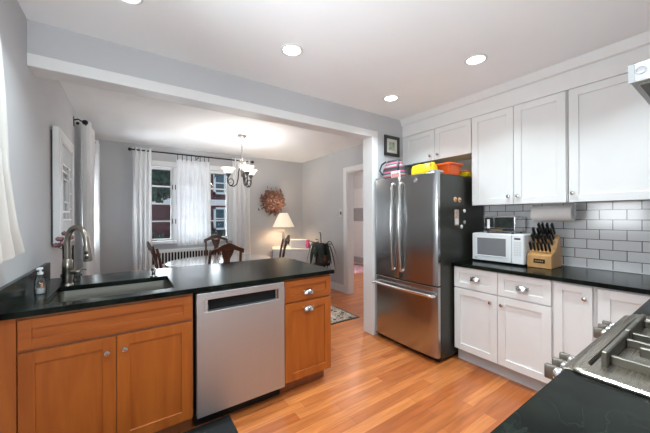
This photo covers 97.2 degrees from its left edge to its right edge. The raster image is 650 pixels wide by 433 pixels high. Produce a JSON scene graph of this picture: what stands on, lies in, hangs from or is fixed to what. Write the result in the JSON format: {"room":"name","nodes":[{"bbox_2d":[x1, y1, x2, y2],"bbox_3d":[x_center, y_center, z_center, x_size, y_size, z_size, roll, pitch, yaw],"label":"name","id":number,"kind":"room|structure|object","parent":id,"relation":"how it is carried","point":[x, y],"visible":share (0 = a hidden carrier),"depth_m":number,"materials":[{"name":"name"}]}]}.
{"room":"kitchen","nodes":[
{"label":"kitchen","id":0,"kind":"room"},
{"bbox_2d":[0,0,83,286],"bbox_3d":[-1.432,0.093,1.100,0.130,2.527,7.830,0,0,-34],"label":"wall","id":1,"kind":"structure","parent":0,"point":[34,104],"depth_m":1.77,"materials":[{"name":"grey paint"}]},
{"bbox_2d":[51,126,73,243],"bbox_3d":[-2.261,-0.232,2.484,0.057,0.925,0.700,0,0,-34],"label":"wall panel","id":2,"kind":"object","parent":1,"relation":"attached to","point":[62,148],"visible":0.85,"depth_m":2.27,"materials":[{"name":"white paint"}]},
{"bbox_2d":[73,116,95,142],"bbox_3d":[-3.016,-1.026,3.648,0.126,0.110,1.396,0,0,-34],"label":"curtain rod","id":3,"kind":"object","parent":1,"relation":"attached to","point":[85,122],"visible":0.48,"depth_m":3.10,"materials":[{"name":"black metal"}]},
{"bbox_2d":[82,121,94,274],"bbox_3d":[-2.789,0.135,3.388,0.088,2.395,0.508,0,0,-34],"label":"panel","id":4,"kind":"object","parent":3,"relation":"hanging from","point":[88,134],"visible":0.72,"depth_m":3.21,"materials":[{"name":"white fabric"}]},
{"bbox_2d":[94,140,99,273],"bbox_3d":[-3.256,0.137,4.074,0.088,2.395,0.288,0,0,-34],"label":"panel","id":5,"kind":"object","parent":3,"relation":"hanging from","point":[97,145],"visible":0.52,"depth_m":3.98,"materials":[{"name":"white"}]},
{"bbox_3d":[-1.087,-0.785,0.756,0.057,0.020,0.970,0,0,-34],"label":"curtain rod","id":6,"kind":"object","parent":1,"relation":"attached to","visible":0},
{"bbox_2d":[0,38,24,263],"bbox_3d":[-1.363,-0.291,1.202,0.060,0.985,0.520,0,0,-34],"label":"curtain","id":7,"kind":"object","parent":6,"relation":"hanging from","point":[11,244],"visible":1,"depth_m":1.23,"materials":[{"name":"fabric"}]},
{"bbox_2d":[95,139,301,273],"bbox_3d":[-2.037,0.096,5.327,3.625,2.527,0.140,0,0,-34],"label":"wall","id":8,"kind":"structure","parent":0,"point":[116,161],"depth_m":4.84,"materials":[{"name":"grey paint"}]},
{"bbox_2d":[172,167,176,240],"bbox_3d":[-2.370,-0.214,5.071,0.580,1.260,0.110,0,0,-34],"label":"window frame","id":9,"kind":"structure","parent":8,"relation":"in","point":[175,168],"depth_m":4.88,"materials":[{"name":"white paint"}]},
{"bbox_2d":[128,147,253,162],"bbox_3d":[-2.231,-1.034,5.004,2.000,0.064,0.180,0,0,-34],"label":"curtain rod","id":10,"kind":"object","parent":8,"relation":"attached to","point":[129,148],"visible":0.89,"depth_m":4.84,"materials":[{"name":"black metal"}]},
{"bbox_2d":[132,147,151,270],"bbox_3d":[-2.863,0.128,4.492,0.258,2.410,0.071,0,0,-34],"label":"panel","id":11,"kind":"object","parent":10,"relation":"hanging from","point":[142,160],"visible":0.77,"depth_m":4.49,"materials":[{"name":"white fabric"}]},
{"bbox_2d":[176,159,209,245],"bbox_3d":[-2.248,-0.235,4.906,0.533,1.440,0.044,0,0,-34],"label":"sheer curtain","id":12,"kind":"object","parent":10,"relation":"hanging from","point":[193,177],"visible":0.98,"depth_m":4.89,"materials":[{"name":"white fabric"}]},
{"bbox_2d":[232,158,250,253],"bbox_3d":[-1.565,0.122,5.375,0.348,2.410,0.071,0,0,-34],"label":"curtain","id":13,"kind":"object","parent":10,"relation":"hanging from","point":[241,238],"visible":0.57,"depth_m":5.36,"materials":[{"name":"white fabric"}]},
{"bbox_2d":[151,160,231,244],"bbox_3d":[-2.343,-0.234,5.032,1.470,1.380,0.115,0,0,-34],"label":"window","id":14,"kind":"structure","parent":8,"relation":"in","point":[154,167],"depth_m":4.87,"materials":[{"name":"white paint"}]},
{"bbox_2d":[209,171,227,237],"bbox_3d":[-1.975,-0.216,5.312,0.346,1.240,0.065,0,0,-34],"label":"window","id":15,"kind":"structure","parent":8,"relation":"in","point":[219,172],"depth_m":5.34,"materials":[{"name":"white paint"}]},
{"bbox_2d":[258,187,285,215],"bbox_3d":[-1.067,-0.304,5.825,0.606,0.629,0.121,0,0,-34],"label":"wreath","id":16,"kind":"object","parent":8,"relation":"attached to","point":[270,195],"visible":1,"depth_m":5.80,"materials":[{"name":"brown plant"}]},
{"bbox_2d":[27,19,411,177],"bbox_3d":[-0.299,0.088,2.772,3.625,2.527,0.140,0,0,-34],"label":"wall header","id":17,"kind":"structure","parent":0,"point":[46,40],"depth_m":2.19,"materials":[{"name":"grey paint"}]},
{"bbox_2d":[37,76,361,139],"bbox_3d":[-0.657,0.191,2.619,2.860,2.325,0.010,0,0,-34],"label":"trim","id":18,"kind":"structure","parent":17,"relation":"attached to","point":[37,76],"depth_m":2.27,"materials":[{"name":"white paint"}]},
{"bbox_2d":[27,53,378,334],"bbox_3d":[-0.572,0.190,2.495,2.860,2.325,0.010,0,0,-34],"label":"trim","id":19,"kind":"structure","parent":17,"relation":"attached to","point":[33,60],"depth_m":2.23,"materials":[{"name":"white paint"}]},
{"bbox_2d":[363,137,372,334],"bbox_3d":[0.497,0.223,3.313,0.005,2.250,0.159,0,0,-34],"label":"trim","id":20,"kind":"structure","parent":17,"relation":"attached to","point":[367,143],"depth_m":3.31,"materials":[{"name":"white paint"}]},
{"bbox_2d":[384,134,399,156],"bbox_3d":[0.802,-0.842,3.428,0.255,0.240,0.018,0,0,-34],"label":"framed print","id":21,"kind":"object","parent":17,"relation":"attached to","point":[391,143],"visible":1,"depth_m":3.43},
{"bbox_2d":[389,142,394,150],"bbox_3d":[0.800,-0.842,3.430,0.105,0.100,0.001,0,0,-34],"label":"print","id":22,"kind":"object","parent":21,"relation":"attached to","point":[391,144],"depth_m":3.43},
{"bbox_2d":[400,31,649,137],"bbox_3d":[1.737,-1.080,2.419,0.118,0.208,2.739,0,0,-34],"label":"crown molding","id":23,"kind":"structure","parent":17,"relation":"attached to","point":[612,60],"depth_m":2.34,"materials":[{"name":"white paint"}]},
{"bbox_2d":[17,0,649,174],"bbox_3d":[-0.040,-1.227,3.605,8.800,0.100,10.400,0,0,-34],"label":"ceiling","id":24,"kind":"structure","parent":0,"point":[356,54],"depth_m":1.98,"materials":[{"name":"paint"}]},
{"bbox_2d":[120,0,143,4],"bbox_3d":[-1.045,-1.168,1.506,0.156,0.008,0.156,0,0,-34],"label":"recessed light","id":25,"kind":"object","parent":24,"relation":"in","point":[131,2],"visible":1,"depth_m":1.56,"materials":[{"name":"white paint"}]},
{"bbox_2d":[221,134,256,187],"bbox_3d":[-1.177,-0.799,4.103,0.536,0.744,0.496,0,0,-34],"label":"chandelier","id":26,"kind":"object","parent":24,"relation":"hanging from","point":[247,170],"visible":1,"depth_m":4.11,"materials":[{"name":"grey metal"}]},
{"bbox_2d":[281,43,302,56],"bbox_3d":[-0.233,-1.172,2.023,0.156,0.008,0.156,0,0,-34],"label":"recessed light","id":27,"kind":"object","parent":24,"relation":"in","point":[290,49],"visible":1,"depth_m":2.02,"materials":[{"name":"white paint"}]},
{"bbox_2d":[383,95,398,101],"bbox_3d":[0.657,-1.176,2.853,0.156,0.008,0.156,0,0,-34],"label":"recessed light","id":28,"kind":"object","parent":24,"relation":"in","point":[388,98],"visible":1,"depth_m":2.85,"materials":[{"name":"white paint"}]},
{"bbox_2d":[464,54,487,64],"bbox_3d":[1.136,-1.178,2.157,0.156,0.008,0.156,0,0,-34],"label":"recessed light","id":29,"kind":"object","parent":24,"relation":"in","point":[475,59],"visible":1,"depth_m":2.15,"materials":[{"name":"white paint"}]},
{"bbox_2d":[176,264,537,432],"bbox_3d":[-0.028,1.400,3.605,8.800,0.100,10.400,0,0,-34],"label":"floor","id":30,"kind":"structure","parent":0,"point":[376,383],"depth_m":2.15,"materials":[{"name":"brown wood"}]},
{"bbox_2d":[0,293,192,432],"bbox_3d":[-1.332,0.914,1.808,0.819,0.884,0.707,0,0,-34],"label":"base cabinet","id":31,"kind":"object","parent":30,"relation":"on","point":[124,367],"visible":0.98,"depth_m":1.52,"materials":[{"name":"brown wood"}]},
{"bbox_2d":[0,257,333,320],"bbox_3d":[-0.928,0.397,2.154,1.883,0.146,1.008,0,0,-34],"label":"countertop","id":32,"kind":"structure","parent":31,"relation":"on","point":[18,299],"depth_m":1.93,"materials":[{"name":"black stone"}]},
{"bbox_2d":[34,267,46,294],"bbox_3d":[-1.637,0.368,1.647,0.054,0.149,0.057,0,0,-34],"label":"soap bottle","id":33,"kind":"object","parent":32,"relation":"on","point":[42,290],"visible":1,"depth_m":1.64,"materials":[{"name":"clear plastic"}]},
{"bbox_2d":[60,271,81,281],"bbox_3d":[-1.750,0.407,1.968,0.124,0.072,0.128,0,0,-34],"label":"stand","id":34,"kind":"object","parent":32,"relation":"on","point":[61,271],"visible":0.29,"depth_m":1.99,"materials":[{"name":"black metal"}]},
{"bbox_2d":[52,231,73,268],"bbox_3d":[-1.778,0.234,1.949,0.113,0.271,0.078,0,0,-34],"label":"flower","id":35,"kind":"object","parent":34,"relation":"on","point":[60,239],"visible":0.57,"depth_m":1.94,"materials":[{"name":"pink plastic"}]},
{"bbox_2d":[61,225,92,285],"bbox_3d":[-1.574,0.247,1.837,0.240,0.392,0.086,0,0,16],"label":"kitchen faucet","id":36,"kind":"object","parent":32,"relation":"on","point":[68,271],"visible":1,"depth_m":1.83,"materials":[{"name":"silver metal"}]},
{"bbox_2d":[49,280,171,303],"bbox_3d":[-1.299,0.569,1.788,0.614,0.193,0.454,0,0,-34],"label":"undermount sink","id":37,"kind":"object","parent":32,"relation":"in","point":[64,296],"visible":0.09,"depth_m":1.94,"materials":[{"name":"metal"}]},
{"bbox_2d":[150,267,156,276],"bbox_3d":[-1.260,0.410,2.108,0.048,0.064,0.079,0,0,-34],"label":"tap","id":38,"kind":"object","parent":32,"relation":"on","point":[153,270],"visible":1,"depth_m":2.11,"materials":[{"name":"silver metal"}]},
{"bbox_2d":[146,241,162,268],"bbox_3d":[-1.924,0.832,3.693,0.640,1.057,0.536,0,0,-38],"label":"dining chair","id":39,"kind":"object","parent":30,"relation":"on","point":[151,248],"visible":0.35,"depth_m":3.47,"materials":[{"name":"brown wood"}]},
{"bbox_2d":[152,246,219,268],"bbox_3d":[-2.250,0.953,5.018,1.520,0.815,0.090,0,0,-34],"label":"radiator","id":40,"kind":"object","parent":30,"relation":"on","point":[166,255],"visible":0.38,"depth_m":4.83,"materials":[{"name":"white metal"}]},
{"bbox_2d":[183,415,237,432],"bbox_3d":[-0.804,1.347,1.459,0.802,0.012,0.625,0,0,-34],"label":"floor mat","id":41,"kind":"object","parent":30,"relation":"on","point":[225,424],"visible":1,"depth_m":1.82,"materials":[{"name":"black rubber"}]},
{"bbox_2d":[204,234,227,255],"bbox_3d":[-1.691,0.831,4.654,0.536,1.057,0.640,0,0,-37],"label":"dining chair","id":42,"kind":"object","parent":30,"relation":"on","point":[215,239],"visible":0.23,"depth_m":4.85,"materials":[{"name":"brown wood"}]},
{"bbox_2d":[165,254,270,267],"bbox_3d":[-1.449,0.980,4.019,1.400,0.747,1.200,0,0,-34],"label":"dining table","id":43,"kind":"object","parent":30,"relation":"on","point":[199,260],"visible":0.27,"depth_m":4.03,"materials":[{"name":"white paint"}]},
{"bbox_2d":[208,243,243,263],"bbox_3d":[-1.274,0.829,3.472,0.536,1.057,0.640,0,0,-38],"label":"dining chair","id":44,"kind":"object","parent":30,"relation":"on","point":[227,249],"visible":0.24,"depth_m":3.25,"materials":[{"name":"brown wood"}]},
{"bbox_2d":[193,281,284,426],"bbox_3d":[-0.724,0.917,2.202,0.601,0.872,0.640,0,0,-34],"label":"dishwasher","id":45,"kind":"object","parent":30,"relation":"on","point":[239,332],"visible":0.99,"depth_m":1.91,"materials":[{"name":"silver metal"}]},
{"bbox_2d":[279,235,289,257],"bbox_3d":[-0.877,0.828,4.562,0.640,1.057,0.536,0,0,-16],"label":"dining chair","id":46,"kind":"object","parent":30,"relation":"on","point":[287,239],"visible":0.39,"depth_m":4.58,"materials":[{"name":"brown wood"}]},
{"bbox_2d":[272,245,315,263],"bbox_3d":[-0.627,0.982,5.636,0.916,0.738,0.898,0,0,-34],"label":"sideboard","id":47,"kind":"object","parent":30,"relation":"on","point":[300,254],"visible":0.26,"depth_m":5.37,"materials":[{"name":"white paint"}]},
{"bbox_2d":[273,213,293,247],"bbox_3d":[-0.819,0.274,5.648,0.424,0.680,0.424,0,0,-34],"label":"table lamp","id":48,"kind":"object","parent":47,"relation":"on","point":[283,220],"visible":0.82,"depth_m":5.54,"materials":[{"name":"fabric"}]},
{"bbox_2d":[290,239,306,247],"bbox_3d":[-0.515,0.529,5.610,0.330,0.165,0.124,0,0,0],"label":"radio","id":49,"kind":"object","parent":47,"relation":"on","point":[294,243],"visible":0.79,"depth_m":5.55,"materials":[{"name":"white plastic"}]},
{"bbox_2d":[291,241,305,246],"bbox_3d":[-0.514,0.529,5.550,0.290,0.125,0.003,0,0,0],"label":"grille","id":50,"kind":"object","parent":49,"relation":"attached to","point":[293,243],"depth_m":5.55,"materials":[{"name":"paint"}]},
{"bbox_2d":[306,240,312,247],"bbox_3d":[-0.313,0.533,5.522,0.124,0.156,0.095,0,0,-34],"label":"pitcher","id":51,"kind":"object","parent":47,"relation":"on","point":[308,245],"visible":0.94,"depth_m":5.48,"materials":[{"name":"ceramic"}]},
{"bbox_2d":[280,274,330,391],"bbox_3d":[-0.304,0.909,2.510,0.418,0.884,0.704,0,0,-34],"label":"base cabinet","id":52,"kind":"object","parent":30,"relation":"on","point":[307,301],"visible":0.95,"depth_m":2.24,"materials":[{"name":"brown wood"}]},
{"bbox_2d":[313,263,329,267],"bbox_3d":[-0.050,1.087,5.068,0.322,0.514,0.310,0,0,-34],"label":"plant stand","id":53,"kind":"object","parent":30,"relation":"on","point":[327,264],"visible":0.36,"depth_m":4.96,"materials":[{"name":"black metal"}]},
{"bbox_2d":[307,232,338,270],"bbox_3d":[-0.067,0.641,5.064,0.530,0.731,0.480,0,0,-34],"label":"potted plant","id":54,"kind":"object","parent":53,"relation":"on","point":[321,251],"visible":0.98,"depth_m":4.95,"materials":[{"name":"green plant"}]},
{"bbox_2d":[331,305,358,324],"bbox_3d":[-0.297,1.346,3.689,1.410,0.010,0.620,0,0,-34],"label":"patterned rug","id":55,"kind":"object","parent":30,"relation":"on","point":[338,315],"visible":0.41,"depth_m":3.87,"materials":[{"name":"beige fabric"}]},
{"bbox_2d":[354,265,362,273],"bbox_3d":[0.669,1.342,7.467,0.800,0.010,1.200,0,0,-34],"label":"rug","id":56,"kind":"object","parent":30,"relation":"on","point":[357,269],"visible":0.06,"depth_m":7.22,"materials":[{"name":"pink fabric"}]},
{"bbox_2d":[372,170,482,361],"bbox_3d":[1.085,0.458,3.122,0.896,1.773,0.810,0,0,-34],"label":"refrigerator","id":57,"kind":"object","parent":30,"relation":"on","point":[418,240],"visible":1,"depth_m":2.77,"materials":[{"name":"silver metal"}]},
{"bbox_2d":[379,159,406,178],"bbox_3d":[0.760,-0.519,3.180,0.166,0.225,0.310,0,0,-34],"label":"tote bag","id":58,"kind":"object","parent":57,"relation":"on","point":[393,168],"visible":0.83,"depth_m":3.13,"materials":[{"name":"fabric"}]},
{"bbox_2d":[411,162,437,174],"bbox_3d":[0.990,-0.467,2.844,0.144,0.119,0.278,0,0,-34],"label":"bag","id":59,"kind":"object","parent":57,"relation":"on","point":[421,168],"visible":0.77,"depth_m":2.79,"materials":[{"name":"plastic"}]},
{"bbox_2d":[436,162,462,175],"bbox_3d":[1.193,-0.464,2.918,0.240,0.111,0.340,0,0,-34],"label":"bin","id":60,"kind":"object","parent":57,"relation":"on","point":[451,168],"visible":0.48,"depth_m":2.79,"materials":[{"name":"plastic"}]},
{"bbox_2d":[455,210,458,224],"bbox_3d":[1.269,0.009,2.757,0.072,0.150,0.003,0,0,-34],"label":"photo card","id":61,"kind":"object","parent":57,"relation":"attached to","point":[456,211],"visible":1,"depth_m":2.76,"materials":[{"name":"white paper"}]},
{"bbox_2d":[459,170,471,177],"bbox_3d":[1.443,-0.437,3.070,0.235,0.055,0.300,0,0,-34],"label":"tray","id":62,"kind":"object","parent":57,"relation":"on","point":[466,173],"visible":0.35,"depth_m":2.92,"materials":[{"name":"plastic"}]},
{"bbox_2d":[454,266,553,390],"bbox_3d":[1.663,0.900,2.540,0.625,0.884,0.763,0,0,-34],"label":"base cabinet","id":63,"kind":"object","parent":30,"relation":"on","point":[504,323],"visible":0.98,"depth_m":2.33,"materials":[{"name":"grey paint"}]},
{"bbox_2d":[554,281,596,357],"bbox_3d":[1.942,0.899,2.129,0.625,0.884,0.229,0,0,-34],"label":"base cabinet","id":64,"kind":"object","parent":30,"relation":"on","point":[575,305],"visible":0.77,"depth_m":1.98,"materials":[{"name":"grey paint"}]},
{"bbox_2d":[544,314,649,397],"bbox_3d":[1.164,0.857,0.802,0.788,0.936,0.700,0,0,-34],"label":"gas range","id":65,"kind":"object","parent":30,"relation":"on","point":[619,357],"visible":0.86,"depth_m":0.87,"materials":[{"name":"metal"}]},
{"bbox_2d":[597,287,649,326],"bbox_3d":[1.985,0.899,1.469,1.298,0.884,0.909,0,0,-34],"label":"base cabinet","id":66,"kind":"object","parent":30,"relation":"on","point":[612,305],"visible":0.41,"depth_m":1.80,"materials":[{"name":"grey paint"}]},
{"bbox_2d":[452,259,649,315],"bbox_3d":[1.704,0.443,1.886,1.312,0.030,1.917,0,0,-34],"label":"countertop","id":67,"kind":"structure","parent":66,"relation":"on","point":[615,280],"depth_m":2.09,"materials":[{"name":"black stone"}]},
{"bbox_2d":[472,232,532,265],"bbox_3d":[1.702,0.292,2.717,0.330,0.272,0.446,0,0,-34],"label":"microwave oven","id":68,"kind":"object","parent":67,"relation":"on","point":[506,247],"visible":0.94,"depth_m":2.59,"materials":[{"name":"white plastic"}]},
{"bbox_2d":[484,216,524,233],"bbox_3d":[1.712,0.076,2.740,0.227,0.160,0.275,0,0,-34],"label":"toaster oven","id":69,"kind":"object","parent":68,"relation":"on","point":[512,224],"visible":0.99,"depth_m":2.65,"materials":[{"name":"silver metal"}]},
{"bbox_2d":[485,228,513,231],"bbox_3d":[1.625,0.126,2.681,0.007,0.030,0.255,0,0,-34],"label":"tray","id":70,"kind":"object","parent":69,"relation":"on","point":[486,229],"depth_m":2.67,"materials":[{"name":"black plastic"}]},
{"bbox_2d":[527,235,561,268],"bbox_3d":[1.869,0.291,2.441,0.238,0.271,0.170,0,0,-34],"label":"knife block","id":71,"kind":"object","parent":67,"relation":"on","point":[544,260],"visible":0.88,"depth_m":2.38,"materials":[{"name":"brown wood"}]},
{"bbox_2d":[530,233,535,244],"bbox_3d":[1.797,0.196,2.470,0.087,0.103,0.017,0,0,-34],"label":"kitchen knife","id":72,"kind":"object","parent":71,"relation":"in","point":[531,235],"visible":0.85,"depth_m":2.46,"materials":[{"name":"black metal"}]},
{"bbox_2d":[535,233,539,244],"bbox_3d":[1.816,0.196,2.442,0.088,0.104,0.018,0,0,-34],"label":"kitchen knife","id":73,"kind":"object","parent":71,"relation":"in","point":[536,235],"visible":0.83,"depth_m":2.43,"materials":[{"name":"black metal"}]},
{"bbox_2d":[536,227,540,239],"bbox_3d":[1.834,0.148,2.452,0.095,0.114,0.017,0,0,-34],"label":"kitchen knife","id":74,"kind":"object","parent":71,"relation":"in","point":[537,228],"visible":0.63,"depth_m":2.44,"materials":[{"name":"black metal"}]},
{"bbox_2d":[540,234,543,245],"bbox_3d":[1.833,0.196,2.416,0.087,0.103,0.017,0,0,-34],"label":"kitchen knife","id":75,"kind":"object","parent":71,"relation":"in","point":[541,235],"visible":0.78,"depth_m":2.41,"materials":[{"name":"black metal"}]},
{"bbox_2d":[543,234,547,245],"bbox_3d":[1.847,0.196,2.396,0.088,0.104,0.018,0,0,-34],"label":"kitchen knife","id":76,"kind":"object","parent":71,"relation":"in","point":[544,235],"visible":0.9,"depth_m":2.38,"materials":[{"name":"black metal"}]},
{"bbox_2d":[544,227,548,240],"bbox_3d":[1.866,0.148,2.405,0.095,0.114,0.017,0,0,-34],"label":"kitchen knife","id":77,"kind":"object","parent":71,"relation":"in","point":[545,229],"visible":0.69,"depth_m":2.39,"materials":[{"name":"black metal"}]},
{"bbox_2d":[548,234,553,245],"bbox_3d":[1.868,0.196,2.365,0.087,0.103,0.017,0,0,-34],"label":"kitchen knife","id":78,"kind":"object","parent":71,"relation":"in","point":[550,235],"visible":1,"depth_m":2.36,"materials":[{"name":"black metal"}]},
{"bbox_2d":[549,227,554,240],"bbox_3d":[1.885,0.147,2.376,0.096,0.115,0.018,0,0,-34],"label":"kitchen knife","id":79,"kind":"object","parent":71,"relation":"in","point":[550,229],"visible":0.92,"depth_m":2.37,"materials":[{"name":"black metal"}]},
{"bbox_2d":[550,223,555,235],"bbox_3d":[1.904,0.107,2.389,0.095,0.114,0.017,0,0,-34],"label":"kitchen knife","id":80,"kind":"object","parent":71,"relation":"in","point":[551,224],"visible":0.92,"depth_m":2.38,"materials":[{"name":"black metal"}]},
{"bbox_3d":[0.652,0.905,0.372,0.570,0.884,0.595,0,0,-34],"label":"base cabinet","id":81,"kind":"object","parent":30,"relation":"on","visible":0},
{"bbox_2d":[490,369,649,432],"bbox_3d":[0.627,0.448,0.386,0.588,0.030,0.649,0,0,-34],"label":"countertop","id":82,"kind":"structure","parent":81,"relation":"on","point":[571,402],"depth_m":0.64,"materials":[{"name":"black stone"}]},
{"bbox_2d":[353,174,362,188],"bbox_3d":[1.441,0.080,7.392,0.100,2.527,5.800,0,0,-34],"label":"wall","id":83,"kind":"structure","parent":0,"point":[358,179],"depth_m":8.03,"materials":[{"name":"paint"}]},
{"bbox_2d":[354,188,362,264],"bbox_3d":[0.889,0.276,8.044,0.040,2.100,1.200,0,0,-34],"label":"door","id":84,"kind":"structure","parent":83,"relation":"in","point":[358,193],"depth_m":7.96,"materials":[{"name":"white paint"}]},
{"bbox_2d":[302,144,649,284],"bbox_3d":[1.672,0.079,3.206,0.138,2.527,7.820,0,0,-34],"label":"wall","id":85,"kind":"structure","parent":0,"point":[604,235],"depth_m":2.49,"materials":[{"name":"tile"}]},
{"bbox_2d":[331,281,343,292],"bbox_3d":[-0.081,1.285,5.668,0.015,0.130,1.490,0,0,-34],"label":"baseboard","id":86,"kind":"structure","parent":85,"relation":"attached to","point":[335,286],"depth_m":5.20,"materials":[{"name":"white paint"}]},
{"bbox_2d":[343,164,362,293],"bbox_3d":[0.629,0.247,4.613,0.020,2.200,1.060,0,0,-34],"label":"hall doorway","id":87,"kind":"structure","parent":85,"relation":"in","point":[360,166],"depth_m":4.99,"materials":[{"name":"white paint"}]},
{"bbox_2d":[347,169,362,293],"bbox_3d":[0.692,0.287,4.655,0.130,2.120,0.880,0,0,-34],"label":"door frame","id":88,"kind":"structure","parent":85,"relation":"attached to","point":[350,178],"depth_m":5.00,"materials":[{"name":"white paint"}]},
{"bbox_2d":[403,118,471,166],"bbox_3d":[1.327,-0.801,3.272,0.366,0.346,0.863,0,0,-34],"label":"upper cabinet","id":89,"kind":"object","parent":85,"relation":"attached to","point":[452,142],"depth_m":3.13,"materials":[{"name":"white paint"}]},
{"bbox_2d":[472,91,579,205],"bbox_3d":[1.780,-0.543,2.602,0.358,0.866,0.745,0,0,-34],"label":"upper cabinet","id":90,"kind":"object","parent":85,"relation":"attached to","point":[520,153],"visible":1,"depth_m":2.47,"materials":[{"name":"white paint"}]},
{"bbox_2d":[532,202,575,216],"bbox_3d":[1.929,-0.054,2.426,0.060,0.121,0.300,0,0,-34],"label":"paper towel holder","id":91,"kind":"object","parent":90,"relation":"attached to","point":[533,204],"visible":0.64,"depth_m":2.35,"materials":[{"name":"white plastic"}]},
{"bbox_2d":[531,205,575,221],"bbox_3d":[1.929,-0.025,2.426,0.136,0.136,0.277,0,0,-34],"label":"paper towel roll","id":92,"kind":"object","parent":91,"relation":"hanging from","point":[556,213],"visible":0.89,"depth_m":2.38,"materials":[{"name":"white paper"}]},
{"bbox_2d":[562,264,649,274],"bbox_3d":[2.243,0.420,2.244,0.003,0.008,1.901,0,0,-34],"label":"trim","id":93,"kind":"structure","parent":85,"relation":"attached to","point":[562,264],"depth_m":2.26,"materials":[{"name":"white paint"}]},
{"bbox_2d":[568,73,649,202],"bbox_3d":[2.158,-0.545,2.047,0.358,0.866,0.591,0,0,-34],"label":"upper cabinet","id":94,"kind":"object","parent":85,"relation":"attached to","point":[609,120],"visible":1,"depth_m":2.03,"materials":[{"name":"white paint"}]},
{"bbox_3d":[1.702,0.079,0.650,2.705,2.527,0.120,0,0,-34],"label":"wall","id":95,"kind":"structure","parent":0,"visible":0},
{"bbox_2d":[628,59,649,104],"bbox_3d":[1.220,-0.754,0.715,0.772,0.854,0.524,0,0,-34],"label":"range hood","id":96,"kind":"object","parent":95,"relation":"attached to","point":[639,73],"visible":1,"depth_m":0.71,"materials":[{"name":"metal"}]},
{"label":"outside","id":97,"kind":"structure","parent":0,"visible":0},
{"bbox_3d":[-9.438,2.543,22.770,70.000,0.300,31.720,0,0,-34],"label":"lawn","id":98,"kind":"structure","parent":97,"visible":0},
{"bbox_2d":[152,232,170,240],"bbox_3d":[-6.226,1.437,10.052,2.427,1.827,1.354,0,0,-34],"label":"bush","id":99,"kind":"object","parent":98,"relation":"on","point":[161,236],"visible":0.02,"depth_m":10.30,"materials":[{"name":"green plant"}]},
{"bbox_2d":[152,169,217,202],"bbox_3d":[-5.157,-0.097,8.684,4.739,4.951,2.390,0,0,-34],"label":"leafy tree","id":100,"kind":"object","parent":98,"relation":"on","point":[159,177],"visible":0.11,"depth_m":8.34,"materials":[{"name":"green plant"}]},
{"bbox_2d":[152,174,225,238],"bbox_3d":[-5.827,-2.224,16.544,22.000,9.200,6.700,0,0,-34],"label":"brick house","id":101,"kind":"structure","parent":98,"relation":"on","point":[160,212],"depth_m":13.34,"materials":[{"name":"red brick"}]},
{"bbox_2d":[211,230,225,235],"bbox_3d":[-4.199,1.455,11.408,2.361,1.877,1.309,0,0,-34],"label":"bush","id":102,"kind":"object","parent":98,"relation":"on","point":[212,231],"visible":0.02,"depth_m":11.24,"materials":[{"name":"green plant"}]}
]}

